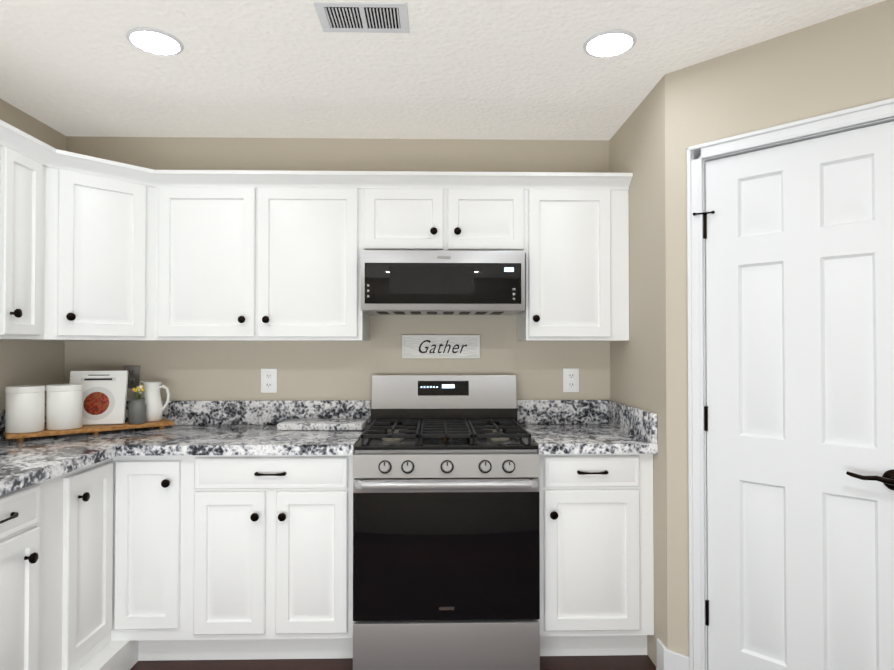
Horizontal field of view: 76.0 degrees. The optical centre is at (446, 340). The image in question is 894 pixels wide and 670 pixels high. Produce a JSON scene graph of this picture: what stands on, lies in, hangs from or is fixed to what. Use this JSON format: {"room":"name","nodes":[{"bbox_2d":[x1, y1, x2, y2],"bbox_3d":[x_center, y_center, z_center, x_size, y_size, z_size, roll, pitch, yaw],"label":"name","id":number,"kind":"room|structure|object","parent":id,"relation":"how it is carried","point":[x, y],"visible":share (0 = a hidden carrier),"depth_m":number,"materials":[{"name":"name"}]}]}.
{"room":"kitchen","nodes":[
{"label":"kitchen","id":0,"kind":"room"},
{"bbox_2d":[0,99,65,409],"bbox_3d":[-2.000,0.157,1.075,0.100,2.495,3.800,0,-1,-1],"label":"wall","id":1,"kind":"structure","parent":0,"point":[27,362],"depth_m":2.73,"materials":[{"name":"beige paint"}]},
{"bbox_2d":[0,128,7,339],"bbox_3d":[-1.803,-0.387,1.823,0.322,0.750,0.575,0,-1,-1],"label":"upper cabinet","id":2,"kind":"object","parent":1,"relation":"attached to","point":[3,135],"depth_m":2.14,"materials":[{"name":"white paint"}]},
{"bbox_2d":[8,132,51,340],"bbox_3d":[-1.812,-0.381,2.243,0.322,0.750,0.265,0,-1,-1],"label":"upper cabinet","id":3,"kind":"object","parent":1,"relation":"attached to","point":[29,167],"depth_m":2.27,"materials":[{"name":"white paint"}]},
{"bbox_2d":[64,136,609,404],"bbox_3d":[-0.563,0.182,3.055,3.055,2.495,0.100,0,-1,-1],"label":"wall","id":4,"kind":"structure","parent":0,"point":[231,370],"depth_m":3.01,"materials":[{"name":"beige paint"}]},
{"bbox_2d":[48,156,155,340],"bbox_3d":[-1.677,-0.376,2.683,0.609,0.750,0.608,0,-1,-1],"label":"upper cabinet","id":5,"kind":"object","parent":4,"relation":"attached to","point":[94,249],"depth_m":2.52,"materials":[{"name":"white paint"}]},
{"bbox_2d":[52,148,151,171],"bbox_3d":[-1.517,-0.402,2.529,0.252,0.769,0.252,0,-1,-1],"label":"crown molding","id":6,"kind":"structure","parent":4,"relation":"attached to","point":[55,152],"depth_m":2.39,"materials":[{"name":"white paint"}]},
{"bbox_2d":[123,365,139,387],"bbox_3d":[-1.641,0.190,2.977,0.086,0.118,0.010,0,-1,-1],"label":"outlet","id":7,"kind":"object","parent":4,"relation":"attached to","point":[133,376],"visible":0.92,"depth_m":2.98,"materials":[{"name":"silver metal"}]},
{"bbox_2d":[156,176,369,340],"bbox_3d":[-0.889,-0.374,2.842,0.973,0.750,0.322,0,-1,-1],"label":"upper cabinet","id":8,"kind":"object","parent":4,"relation":"attached to","point":[239,258],"depth_m":2.68,"materials":[{"name":"white paint"}]},
{"bbox_2d":[261,369,276,392],"bbox_3d":[-0.931,0.211,2.991,0.084,0.126,0.010,0,-1,-1],"label":"electrical outlet","id":9,"kind":"object","parent":4,"relation":"attached to","point":[268,380],"visible":1,"depth_m":2.99,"materials":[{"name":"white plastic"}]},
{"bbox_2d":[402,335,479,357],"bbox_3d":[-0.031,0.033,3.008,0.410,0.124,0.017,0,-1,-1],"label":"gather sign","id":10,"kind":"object","parent":4,"relation":"attached to","point":[440,346],"visible":1,"depth_m":3.01,"materials":[{"name":"white wood"}]},
{"bbox_2d":[364,176,531,255],"bbox_3d":[-0.014,-0.580,2.863,0.777,0.336,0.322,0,-1,-1],"label":"upper cabinet","id":11,"kind":"object","parent":4,"relation":"attached to","point":[445,213],"depth_m":2.70,"materials":[{"name":"white paint"}]},
{"bbox_2d":[361,250,524,314],"bbox_3d":[-0.022,-0.272,2.818,0.754,0.277,0.398,0,-1,-1],"label":"microwave","id":12,"kind":"object","parent":11,"relation":"attached to","point":[417,282],"visible":1,"depth_m":2.62,"materials":[{"name":"silver metal"}]},
{"bbox_2d":[563,368,578,391],"bbox_3d":[0.656,0.211,3.024,0.084,0.126,0.010,0,-1,-1],"label":"electrical outlet","id":13,"kind":"object","parent":4,"relation":"attached to","point":[570,379],"visible":1,"depth_m":3.02,"materials":[{"name":"white plastic"}]},
{"bbox_2d":[517,180,630,340],"bbox_3d":[0.620,-0.373,2.873,0.493,0.750,0.322,0,-1,-1],"label":"upper cabinet","id":14,"kind":"object","parent":4,"relation":"attached to","point":[577,269],"depth_m":2.72,"materials":[{"name":"white paint"}]},
{"bbox_2d":[130,655,655,669],"bbox_3d":[0.190,1.386,1.154,4.683,0.060,4.100,0,-1,-1],"label":"floor","id":15,"kind":"structure","parent":0,"point":[626,662],"depth_m":2.42,"materials":[{"name":"brown wood"}]},
{"bbox_2d":[0,456,115,669],"bbox_3d":[-1.663,0.914,1.807,0.601,0.898,1.170,0,-1,-1],"label":"base cabinet","id":16,"kind":"object","parent":15,"relation":"on","point":[58,534],"depth_m":2.05,"materials":[{"name":"white paint"}]},
{"bbox_2d":[0,401,171,495],"bbox_3d":[-1.640,0.385,2.104,0.660,0.165,1.748,0,-1,-1],"label":"countertop","id":17,"kind":"structure","parent":16,"relation":"on","point":[33,460],"depth_m":2.19,"materials":[{"name":"stone"}]},
{"bbox_2d":[3,419,173,440],"bbox_3d":[-1.645,0.416,2.667,0.660,0.033,0.150,1,-1,-42],"label":"wood tray","id":18,"kind":"object","parent":17,"relation":"on","point":[98,428],"visible":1,"depth_m":2.62,"materials":[{"name":"brown wood"}]},
{"bbox_2d":[5,385,45,433],"bbox_3d":[-1.838,0.297,2.494,0.142,0.199,0.142,0,-1,-1],"label":"canister","id":19,"kind":"object","parent":18,"relation":"on","point":[24,408],"visible":1,"depth_m":2.44,"materials":[{"name":"white ceramic"}]},
{"bbox_2d":[46,384,82,429],"bbox_3d":[-1.731,0.298,2.591,0.142,0.199,0.142,0,-1,-1],"label":"canister","id":20,"kind":"object","parent":18,"relation":"on","point":[64,406],"visible":1,"depth_m":2.54,"materials":[{"name":"white ceramic"}]},
{"bbox_2d":[69,371,127,424],"bbox_3d":[-1.670,0.273,2.731,0.250,0.253,0.072,0,-1,-13],"label":"cookbook","id":21,"kind":"object","parent":18,"relation":"on","point":[104,396],"visible":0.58,"depth_m":2.73,"materials":[{"name":"beige paper"}]},
{"bbox_2d":[129,385,146,423],"bbox_3d":[-1.492,0.308,2.760,0.075,0.185,0.075,0,-1,-1],"label":"vase","id":22,"kind":"object","parent":18,"relation":"on","point":[137,410],"visible":1,"depth_m":2.73,"materials":[{"name":"grey ceramic"}]},
{"bbox_2d":[140,381,169,421],"bbox_3d":[-1.461,0.301,2.859,0.152,0.200,0.098,0,-1,-1],"label":"pitcher","id":23,"kind":"object","parent":18,"relation":"on","point":[155,408],"visible":0.81,"depth_m":2.83,"materials":[{"name":"white ceramic"}]},
{"bbox_2d":[116,455,353,669],"bbox_3d":[-0.896,0.925,2.678,1.008,0.898,0.617,0,-1,-1],"label":"base cabinet","id":24,"kind":"object","parent":15,"relation":"on","point":[121,563],"depth_m":2.38,"materials":[{"name":"white paint"}]},
{"bbox_2d":[128,400,370,455],"bbox_3d":[-0.856,0.392,2.667,0.929,0.165,0.653,0,-1,-1],"label":"countertop","id":25,"kind":"structure","parent":24,"relation":"on","point":[237,427],"depth_m":2.73,"materials":[{"name":"stone"}]},
{"bbox_2d":[277,419,367,429],"bbox_3d":[-0.614,0.419,2.856,0.416,0.032,0.214,0,-1,-1],"label":"cutting board","id":26,"kind":"object","parent":25,"relation":"on","point":[324,424],"visible":0.98,"depth_m":2.76,"materials":[{"name":"white stone"}]},
{"bbox_2d":[353,375,539,669],"bbox_3d":[-0.008,0.775,2.611,0.758,1.198,0.735,0,-1,-1],"label":"range","id":27,"kind":"object","parent":15,"relation":"on","point":[446,524],"visible":1,"depth_m":2.32,"materials":[{"name":"silver metal"}]},
{"bbox_2d":[538,454,653,655],"bbox_3d":[0.622,0.925,2.709,0.496,0.898,0.617,0,-1,-1],"label":"base cabinet","id":28,"kind":"object","parent":15,"relation":"on","point":[597,545],"depth_m":2.40,"materials":[{"name":"white paint"}]},
{"bbox_2d":[517,400,657,453],"bbox_3d":[0.622,0.393,2.700,0.496,0.165,0.648,0,-1,-1],"label":"countertop","id":29,"kind":"structure","parent":28,"relation":"on","point":[556,426],"depth_m":2.71,"materials":[{"name":"stone"}]},
{"bbox_2d":[0,0,884,139],"bbox_3d":[0.190,-1.129,1.186,4.683,0.080,4.100,0,-1,-1],"label":"ceiling","id":30,"kind":"structure","parent":0,"point":[495,69],"depth_m":2.23,"materials":[{"name":"white paint"}]},
{"bbox_2d":[126,27,183,55],"bbox_3d":[-1.050,-1.073,2.060,0.186,0.010,0.186,0,-1,-1],"label":"recessed light","id":31,"kind":"object","parent":30,"relation":"in","point":[154,41],"visible":1,"depth_m":2.05,"materials":[{"name":"white paint"}]},
{"bbox_2d":[313,2,409,32],"bbox_3d":[-0.279,-1.077,1.911,0.300,0.006,0.170,0,-1,-1],"label":"ceiling vent","id":32,"kind":"object","parent":30,"relation":"in","point":[375,17],"visible":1,"depth_m":1.90,"materials":[{"name":"white metal"}]},
{"bbox_2d":[583,29,635,57],"bbox_3d":[0.589,-1.073,2.074,0.186,0.010,0.186,0,-1,-1],"label":"recessed light","id":33,"kind":"object","parent":30,"relation":"in","point":[609,43],"visible":1,"depth_m":2.06,"materials":[{"name":"white paint"}]},
{"bbox_2d":[609,0,893,667],"bbox_3d":[1.593,0.169,2.009,1.414,2.495,2.080,0,-1,-1],"label":"wall","id":34,"kind":"structure","parent":0,"point":[842,62],"depth_m":2.26,"materials":[{"name":"beige paint"}]},
{"bbox_2d":[656,638,688,669],"bbox_3d":[1.549,1.292,1.669,1.344,0.140,1.419,0,-1,-1],"label":"baseboard","id":35,"kind":"structure","parent":34,"relation":"attached to","point":[667,659],"depth_m":2.27,"materials":[{"name":"white paint"}]},
{"bbox_2d":[687,98,893,669],"bbox_3d":[1.251,0.305,1.996,0.766,2.123,0.119,-1,-1,44],"label":"door frame","id":36,"kind":"structure","parent":34,"relation":"attached to","point":[841,121],"depth_m":2.19,"materials":[{"name":"white paint"}]},
{"bbox_2d":[693,121,893,669],"bbox_3d":[1.203,0.334,1.973,0.678,2.048,0.100,-1,-1,44],"label":"pantry door","id":37,"kind":"structure","parent":34,"relation":"in","point":[799,407],"depth_m":1.97,"materials":[{"name":"white paint"}]}
]}

